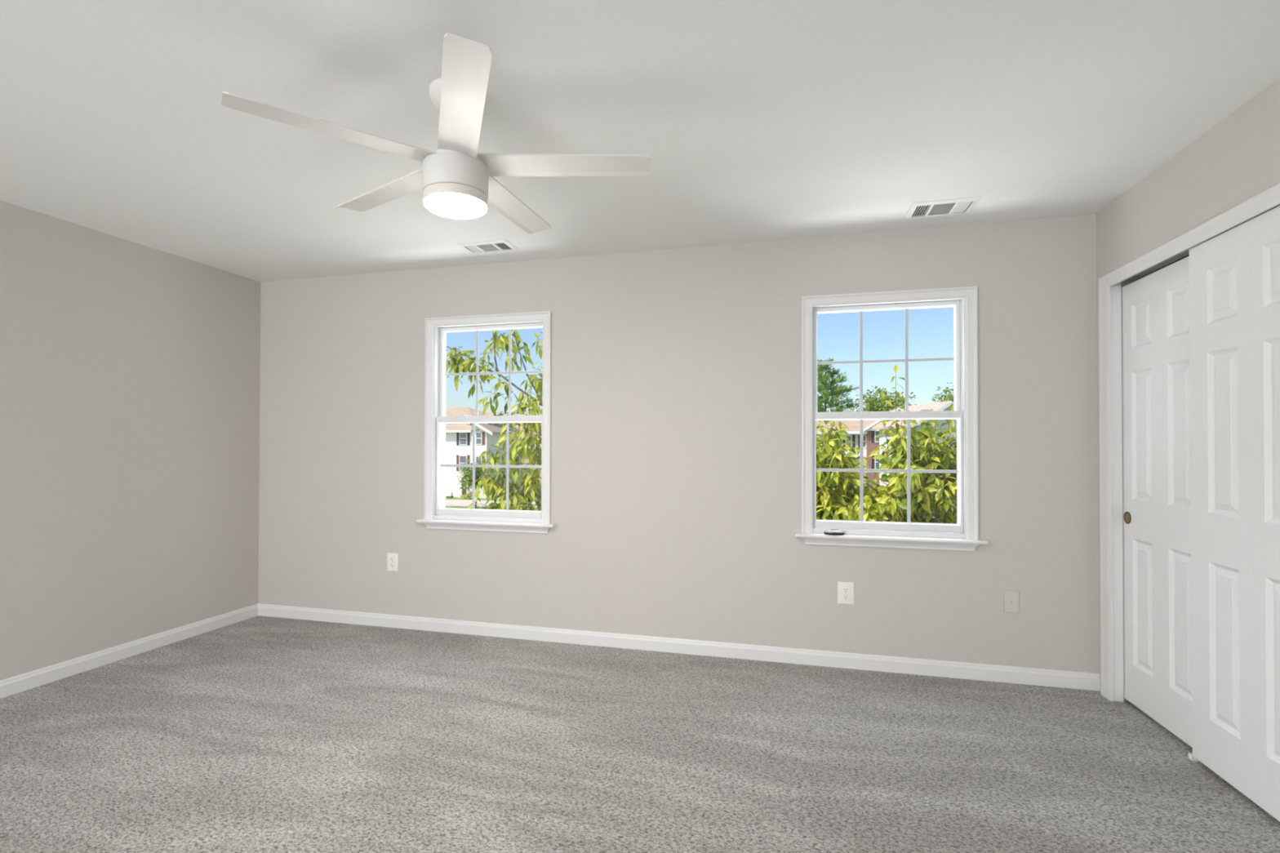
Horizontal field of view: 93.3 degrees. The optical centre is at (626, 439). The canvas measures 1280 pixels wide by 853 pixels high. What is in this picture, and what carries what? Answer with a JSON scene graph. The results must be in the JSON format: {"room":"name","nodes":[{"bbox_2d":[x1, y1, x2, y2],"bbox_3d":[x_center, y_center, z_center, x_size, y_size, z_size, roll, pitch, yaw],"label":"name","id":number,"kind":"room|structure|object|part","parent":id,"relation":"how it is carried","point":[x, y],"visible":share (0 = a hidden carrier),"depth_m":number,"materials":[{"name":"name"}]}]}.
{"room":"empty bedroom","nodes":[
{"label":"empty bedroom","id":0,"kind":"room"},
{"bbox_2d":[0,200,261,680],"bbox_3d":[-3.644,0.025,1.055,0.150,2.440,7.000,0,-1,15],"label":"wall","id":1,"kind":"structure","parent":0,"point":[130,371],"depth_m":3.47,"materials":[{"name":"beige paint"}]},
{"bbox_2d":[0,604,257,698],"bbox_3d":[-3.569,1.203,1.016,0.013,0.084,6.987,0,-1,15],"label":"baseboard","id":2,"kind":"structure","parent":1,"relation":"attached to","point":[22,682],"depth_m":3.46,"materials":[{"name":"white paint"}]},
{"bbox_2d":[0,0,1279,281],"bbox_3d":[-0.679,-1.256,0.295,6.272,0.120,7.300,0,-1,15],"label":"ceiling","id":3,"kind":"structure","parent":0,"point":[755,120],"depth_m":2.14,"materials":[{"name":"white paint"}]},
{"bbox_2d":[221,32,650,234],"bbox_3d":[-0.560,-0.976,2.085,1.283,0.404,1.242,0,-1,15],"label":"ceiling fan","id":4,"kind":"object","parent":3,"relation":"hanging from","point":[455,182],"visible":1,"depth_m":1.96,"materials":[{"name":"white paint"}]},
{"bbox_3d":[-0.880,-0.935,1.826,0.572,0.023,0.120,1,-1,-36],"label":"blade","id":5,"kind":"part","parent":4,"relation":"part of","materials":[{"name":"white paint"}]},
{"bbox_3d":[-0.882,-0.931,2.265,0.572,0.023,0.120,0,-1,36],"label":"blade","id":6,"kind":"part","parent":4,"relation":"part of","materials":[{"name":"white paint"}]},
{"bbox_3d":[-0.461,-0.935,1.692,0.120,0.023,0.572,0,-1,-18],"label":"blade","id":7,"kind":"part","parent":4,"relation":"part of","materials":[{"name":"white paint"}]},
{"bbox_3d":[-0.465,-0.928,2.404,0.120,0.023,0.572,0,-1,18],"label":"blade","id":8,"kind":"part","parent":4,"relation":"part of","materials":[{"name":"white paint"}]},
{"bbox_3d":[-0.204,-0.931,2.049,0.572,0.023,0.120,0,-1,0],"label":"blade","id":9,"kind":"part","parent":4,"relation":"part of","materials":[{"name":"white paint"}]},
{"bbox_2d":[457,239,519,253],"bbox_3d":[-0.829,-1.158,3.632,0.316,0.011,0.186,0,-1,15],"label":"ceiling vent","id":10,"kind":"object","parent":3,"relation":"in","point":[502,245],"visible":1,"depth_m":3.61,"materials":[{"name":"white metal"}]},
{"bbox_2d":[904,195,982,218],"bbox_3d":[1.580,-1.159,3.027,0.306,0.011,0.212,0,-1,15],"label":"ceiling vent","id":11,"kind":"object","parent":3,"relation":"in","point":[963,205],"visible":1,"depth_m":3.01,"materials":[{"name":"white metal"}]},
{"bbox_2d":[0,615,1279,852],"bbox_3d":[-0.685,1.304,0.270,6.272,0.120,7.300,0,-1,15],"label":"floor","id":12,"kind":"structure","parent":0,"point":[259,734],"depth_m":2.37,"materials":[{"name":"grey carpet"}]},
{"bbox_2d":[1188,752,1199,761],"bbox_3d":[2.255,1.260,2.397,0.028,0.022,0.020,0,-1,15],"label":"guide","id":13,"kind":"object","parent":12,"relation":"on","point":[1191,757],"visible":0.88,"depth_m":2.39,"materials":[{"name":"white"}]},
{"bbox_2d":[257,213,1188,673],"bbox_3d":[0.220,0.060,3.741,6.272,2.440,0.150,0,-1,15],"label":"wall","id":14,"kind":"structure","parent":0,"point":[677,497],"depth_m":3.62,"materials":[{"name":"beige paint"}]},
{"bbox_2d":[386,552,398,571],"bbox_3d":[-1.598,0.838,4.125,0.087,0.125,0.009,0,-1,15],"label":"outlet","id":15,"kind":"object","parent":14,"relation":"attached to","point":[392,558],"visible":1,"depth_m":4.12,"materials":[{"name":"white plastic"}]},
{"bbox_2d":[416,311,555,533],"bbox_3d":[-0.905,-0.111,4.003,0.971,1.413,0.195,0,-1,15],"label":"window","id":16,"kind":"structure","parent":14,"relation":"in","point":[437,329],"depth_m":4.01,"materials":[{"name":"white paint"}]},
{"bbox_3d":[-0.906,0.175,3.997,0.778,0.664,0.037,0,-1,15],"label":"sash","id":17,"kind":"part","parent":16,"relation":"part of","materials":[{"name":"white plastic"}]},
{"bbox_2d":[440,422,541,510],"bbox_3d":[-0.902,0.175,4.011,0.740,0.572,0.006,0,-1,15],"label":"grille","id":18,"kind":"object","parent":16,"relation":"attached to","point":[473,465],"depth_m":4.02,"materials":[{"name":"grey plastic"}]},
{"bbox_3d":[-0.895,-0.441,4.043,0.772,0.648,0.036,0,-1,15],"label":"sash","id":19,"kind":"part","parent":16,"relation":"part of","materials":[{"name":"white plastic"}]},
{"bbox_2d":[445,329,542,416],"bbox_3d":[-0.892,-0.447,4.054,0.722,0.576,0.006,0,-1,15],"label":"grille","id":20,"kind":"object","parent":16,"relation":"attached to","point":[509,372],"depth_m":4.06,"materials":[{"name":"grey plastic"}]},
{"bbox_2d":[257,603,1100,691],"bbox_3d":[-0.141,1.237,3.739,5.272,0.084,0.013,0,-1,15],"label":"baseboard","id":21,"kind":"structure","parent":14,"relation":"attached to","point":[980,672],"depth_m":3.56,"materials":[{"name":"white paint"}]},
{"bbox_2d":[837,581,853,604],"bbox_3d":[1.232,0.862,3.387,0.087,0.125,0.009,0,-1,15],"label":"outlet","id":22,"kind":"object","parent":14,"relation":"attached to","point":[845,589],"visible":1,"depth_m":3.38,"materials":[{"name":"white plastic"}]},
{"bbox_2d":[842,587,848,592],"bbox_3d":[1.232,0.842,3.384,0.034,0.025,0.002,0,-1,15],"label":"receptacle","id":23,"kind":"object","parent":22,"relation":"attached to","point":[844,589],"depth_m":3.38,"materials":[{"name":"grey plastic"}]},
{"bbox_2d":[842,594,848,599],"bbox_3d":[1.232,0.881,3.384,0.034,0.025,0.002,0,-1,15],"label":"receptacle","id":24,"kind":"object","parent":22,"relation":"attached to","point":[844,596],"depth_m":3.38,"materials":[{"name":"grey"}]},
{"bbox_2d":[795,286,987,551],"bbox_3d":[1.453,-0.112,3.388,0.971,1.413,0.195,0,-1,15],"label":"window","id":25,"kind":"structure","parent":14,"relation":"in","point":[964,535],"depth_m":3.35,"materials":[{"name":"white paint"}]},
{"bbox_2d":[823,528,844,535],"bbox_3d":[1.168,0.519,3.389,0.112,0.028,0.050,0,-1,15],"label":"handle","id":26,"kind":"object","parent":25,"relation":"on","point":[833,532],"visible":1,"depth_m":3.37,"materials":[{"name":"white metal"}]},
{"bbox_2d":[817,309,953,411],"bbox_3d":[1.466,-0.448,3.439,0.722,0.576,0.006,0,-1,15],"label":"grille","id":27,"kind":"object","parent":25,"relation":"attached to","point":[906,360],"depth_m":3.44,"materials":[{"name":"grey plastic"}]},
{"bbox_3d":[1.464,-0.443,3.428,0.772,0.648,0.036,0,-1,15],"label":"sash","id":28,"kind":"part","parent":25,"relation":"part of","materials":[{"name":"white plastic"}]},
{"bbox_2d":[816,419,957,522],"bbox_3d":[1.456,0.174,3.396,0.740,0.572,0.006,0,-1,15],"label":"grille","id":29,"kind":"object","parent":25,"relation":"attached to","point":[861,469],"depth_m":3.41,"materials":[{"name":"grey plastic"}]},
{"bbox_3d":[1.452,0.174,3.382,0.778,0.664,0.037,0,-1,15],"label":"sash","id":30,"kind":"part","parent":25,"relation":"part of","materials":[{"name":"white plastic"}]},
{"bbox_2d":[1004,591,1018,613],"bbox_3d":[2.029,0.854,3.177,0.069,0.113,0.013,0,-1,15],"label":"cable plate","id":31,"kind":"object","parent":14,"relation":"attached to","point":[1011,598],"visible":1,"depth_m":3.18,"materials":[{"name":"grey plastic"}]},
{"bbox_2d":[1096,77,1279,701],"bbox_3d":[1.578,0.022,-0.307,0.100,2.440,7.000,0,-1,15],"label":"wall","id":32,"kind":"structure","parent":0,"point":[1236,160],"depth_m":2.37,"materials":[{"name":"beige paint"}]},
{"bbox_2d":[1098,182,1279,702],"bbox_3d":[2.264,0.225,2.354,0.117,2.091,1.391,0,-1,15],"label":"door frame","id":33,"kind":"structure","parent":32,"relation":"attached to","point":[1268,198],"depth_m":2.95,"materials":[{"name":"white paint"}]},
{"bbox_2d":[1120,204,1279,282],"bbox_3d":[2.271,-0.788,2.364,0.078,0.026,1.226,0,-1,15],"label":"door track","id":34,"kind":"object","parent":32,"relation":"attached to","point":[1184,253],"visible":0.27,"depth_m":2.64,"materials":[{"name":"grey metal"}]},
{"bbox_2d":[1121,256,1192,747],"bbox_3d":[2.368,0.252,2.658,0.037,2.004,0.642,0,-1,15],"label":"door","id":35,"kind":"structure","parent":34,"relation":"hanging from","point":[1156,375],"depth_m":2.67,"materials":[{"name":"white paint"}]},
{"bbox_2d":[1124,512,1129,522],"bbox_3d":[2.417,0.376,2.911,0.001,0.047,0.047,0,-1,15],"label":"door pull","id":36,"kind":"object","parent":35,"relation":"on","point":[1126,514],"depth_m":2.91,"materials":[{"name":"gold metal"}]},
{"bbox_3d":[2.416,0.376,2.911,0.003,0.059,0.059,0,-1,15],"label":"finger pull","id":37,"kind":"part","parent":35,"relation":"part of","materials":[{"name":"gold metal"}]},
{"bbox_2d":[1188,205,1279,822],"bbox_3d":[2.178,0.243,2.084,0.034,2.010,0.642,0,-1,15],"label":"door","id":38,"kind":"structure","parent":34,"relation":"hanging from","point":[1234,274],"depth_m":2.15,"materials":[{"name":"white paint"}]},
{"label":"outside","id":39,"kind":"structure","parent":0,"visible":0},
{"bbox_2d":[444,488,817,520],"bbox_3d":[-1.592,7.166,107.647,230.000,0.300,199.550,0,-1,15],"label":"lawn","id":40,"kind":"structure","parent":39,"point":[540,495],"depth_m":66.76,"materials":[{"name":"green plant"}]},
{"bbox_2d":[446,492,453,497],"bbox_3d":[-19.995,6.274,68.403,0.600,0.620,0.440,0,-1,15],"label":"utility box","id":41,"kind":"object","parent":40,"relation":"on","point":[449,495],"visible":1,"depth_m":68.23,"materials":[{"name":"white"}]},
{"bbox_2d":[460,490,472,498],"bbox_3d":[-17.392,6.203,67.082,1.863,1.121,2.223,0,-1,15],"label":"round shrub","id":42,"kind":"object","parent":40,"relation":"on","point":[468,494],"visible":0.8,"depth_m":66.74,"materials":[{"name":"green plant"}]},
{"bbox_2d":[456,457,492,508],"bbox_3d":[-14.334,4.048,56.942,3.141,4.878,3.398,0,-1,15],"label":"deciduous tree","id":43,"kind":"object","parent":40,"relation":"on","point":[479,473],"visible":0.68,"depth_m":56.55,"materials":[{"name":"green plant"}]},
{"bbox_2d":[445,407,521,497],"bbox_3d":[-22.630,1.321,75.147,18.900,10.650,11.480,0,-1,15],"label":"house","id":44,"kind":"structure","parent":40,"relation":"on","point":[459,437],"depth_m":69.40,"materials":[{"name":"white paint"}]},
{"bbox_2d":[456,455,458,471],"bbox_3d":[-19.351,2.670,69.332,0.320,1.810,0.050,0,-1,15],"label":"shutter","id":45,"kind":"object","parent":44,"relation":"hanging from","point":[457,456],"depth_m":69.32,"materials":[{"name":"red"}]},
{"bbox_2d":[456,432,458,444],"bbox_3d":[-19.345,-0.145,69.361,0.320,1.520,0.050,0,-1,15],"label":"shutter","id":46,"kind":"object","parent":44,"relation":"hanging from","point":[457,433],"depth_m":69.35,"materials":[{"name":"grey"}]},
{"bbox_3d":[-18.697,2.670,69.165,0.830,1.650,0.015,0,-1,15],"label":"pane","id":47,"kind":"part","parent":44,"relation":"part of","materials":[{"name":"grey"}]},
{"bbox_3d":[-18.691,-0.145,69.193,0.830,1.360,0.015,0,-1,15],"label":"pane","id":48,"kind":"part","parent":44,"relation":"part of","materials":[{"name":"grey glass"}]},
{"bbox_3d":[-18.525,5.494,69.087,0.600,1.700,0.050,0,-1,15],"label":"entry door","id":49,"kind":"part","parent":44,"relation":"part of","materials":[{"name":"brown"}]},
{"bbox_2d":[466,455,470,467],"bbox_3d":[-18.045,2.669,68.992,0.320,1.810,0.050,0,-1,15],"label":"shutter","id":50,"kind":"object","parent":44,"relation":"hanging from","point":[468,456],"depth_m":68.98,"materials":[{"name":"red"}]},
{"bbox_2d":[466,432,470,444],"bbox_3d":[-18.039,-0.145,69.020,0.320,1.520,0.050,0,-1,15],"label":"shutter","id":51,"kind":"object","parent":44,"relation":"hanging from","point":[468,433],"depth_m":68.99,"materials":[{"name":"grey"}]},
{"bbox_3d":[-16.685,-0.170,68.308,0.620,1.280,0.015,0,-1,15],"label":"pane","id":52,"kind":"part","parent":44,"relation":"part of","materials":[{"name":"grey glass"}]},
{"bbox_2d":[481,431,484,444],"bbox_3d":[-16.134,-0.170,68.161,0.320,1.440,0.050,0,-1,15],"label":"shutter","id":53,"kind":"object","parent":44,"relation":"hanging from","point":[482,433],"depth_m":68.14,"materials":[{"name":"red"}]},
{"bbox_2d":[445,328,542,523],"bbox_3d":[-0.838,2.155,6.426,2.802,7.701,0.828,0,-1,15],"label":"leafy tree","id":54,"kind":"object","parent":40,"relation":"on","point":[531,482],"visible":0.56,"depth_m":6.49,"materials":[{"name":"green plant"}]},
{"bbox_2d":[488,474,502,497],"bbox_3d":[-14.345,5.075,66.593,2.283,2.765,2.408,0,-1,15],"label":"round shrub","id":55,"kind":"object","parent":40,"relation":"on","point":[491,479],"visible":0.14,"depth_m":66.19,"materials":[{"name":"green plant"}]},
{"bbox_2d":[515,425,541,487],"bbox_3d":[-16.502,2.309,90.116,23.000,9.000,10.300,0,-1,15],"label":"house","id":56,"kind":"structure","parent":40,"relation":"on","point":[526,461],"depth_m":84.87,"materials":[{"name":"beige"}]},
{"bbox_2d":[817,357,864,412],"bbox_3d":[26.691,-1.960,80.072,12.347,17.521,13.027,0,-1,15],"label":"pine tree","id":57,"kind":"object","parent":40,"relation":"on","point":[824,397],"visible":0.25,"depth_m":78.44,"materials":[{"name":"green plant"}]},
{"bbox_2d":[835,463,870,494],"bbox_3d":[19.456,3.913,53.241,4.032,5.788,3.164,0,-1,34],"label":"round shrub","id":58,"kind":"object","parent":40,"relation":"on","point":[857,473],"visible":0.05,"depth_m":52.82,"materials":[{"name":"green plant"}]},
{"bbox_2d":[816,407,902,497],"bbox_3d":[19.022,1.794,65.155,23.950,9.680,10.480,0,-1,15],"label":"townhouse","id":59,"kind":"structure","parent":40,"relation":"on","point":[869,434],"depth_m":59.45,"materials":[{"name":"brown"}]},
{"bbox_3d":[22.095,0.158,59.944,0.430,1.100,0.015,0,-1,15],"label":"pane","id":60,"kind":"part","parent":59,"relation":"part of","materials":[{"name":"grey"}]},
{"bbox_2d":[852,435,854,447],"bbox_3d":[22.525,0.158,59.830,0.260,1.260,0.050,0,-1,15],"label":"shutter","id":61,"kind":"object","parent":59,"relation":"hanging from","point":[853,436],"depth_m":59.80,"materials":[{"name":"grey"}]},
{"bbox_2d":[857,435,859,447],"bbox_3d":[23.067,0.158,59.688,0.260,1.260,0.050,0,-1,15],"label":"shutter","id":62,"kind":"object","parent":59,"relation":"hanging from","point":[858,435],"depth_m":59.68,"materials":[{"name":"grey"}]},
{"bbox_3d":[23.435,0.157,59.595,0.300,1.100,0.015,0,-1,15],"label":"pane","id":63,"kind":"part","parent":59,"relation":"part of","materials":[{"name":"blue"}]},
{"bbox_2d":[871,455,874,469],"bbox_3d":[24.078,2.172,58.886,0.260,1.580,0.050,0,-1,15],"label":"shutter","id":64,"kind":"object","parent":59,"relation":"hanging from","point":[873,460],"depth_m":58.86,"materials":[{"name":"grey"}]},
{"bbox_2d":[871,431,874,442],"bbox_3d":[24.084,-0.338,58.911,0.260,1.160,0.050,0,-1,15],"label":"shutter","id":65,"kind":"object","parent":59,"relation":"hanging from","point":[873,432],"depth_m":58.89,"materials":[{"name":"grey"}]},
{"bbox_3d":[24.514,2.171,58.775,0.440,1.420,0.015,0,-1,15],"label":"pane","id":66,"kind":"part","parent":59,"relation":"part of","materials":[{"name":"grey"}]},
{"bbox_3d":[24.520,-0.338,58.800,0.440,1.000,0.015,0,-1,15],"label":"pane","id":67,"kind":"part","parent":59,"relation":"part of","materials":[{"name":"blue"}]},
{"bbox_2d":[851,386,915,411],"bbox_3d":[37.501,-0.518,89.465,11.198,14.874,10.022,0,-1,15],"label":"deciduous tree","id":68,"kind":"object","parent":40,"relation":"on","point":[870,403],"visible":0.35,"depth_m":87.63,"materials":[{"name":"green plant"}]},
{"bbox_2d":[816,364,956,538],"bbox_3d":[2.246,2.667,5.585,2.427,6.675,1.322,0,-1,9],"label":"leafy tree","id":69,"kind":"object","parent":40,"relation":"on","point":[935,492],"visible":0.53,"depth_m":5.36,"materials":[{"name":"green plant"}]},
{"bbox_2d":[871,400,956,521],"bbox_3d":[23.471,1.815,46.888,6.240,9.290,5.860,0,-1,-5],"label":"gabled house","id":70,"kind":"structure","parent":40,"relation":"on","point":[941,406],"depth_m":45.57,"materials":[{"name":"grey"}]},
{"bbox_2d":[931,382,954,402],"bbox_3d":[43.942,-0.533,77.586,9.466,14.692,10.293,0,-1,15],"label":"deciduous tree","id":71,"kind":"object","parent":40,"relation":"on","point":[948,397],"visible":0.03,"depth_m":76.36,"materials":[{"name":"green plant"}]},
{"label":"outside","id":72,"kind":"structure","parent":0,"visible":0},
{"bbox_2d":[444,499,537,507],"bbox_3d":[-13.891,6.498,60.504,70.407,0.040,7.993,0,-1,12],"label":"pavement","id":73,"kind":"structure","parent":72,"point":[448,502],"depth_m":61.70,"materials":[{"name":"concrete"}]}
]}

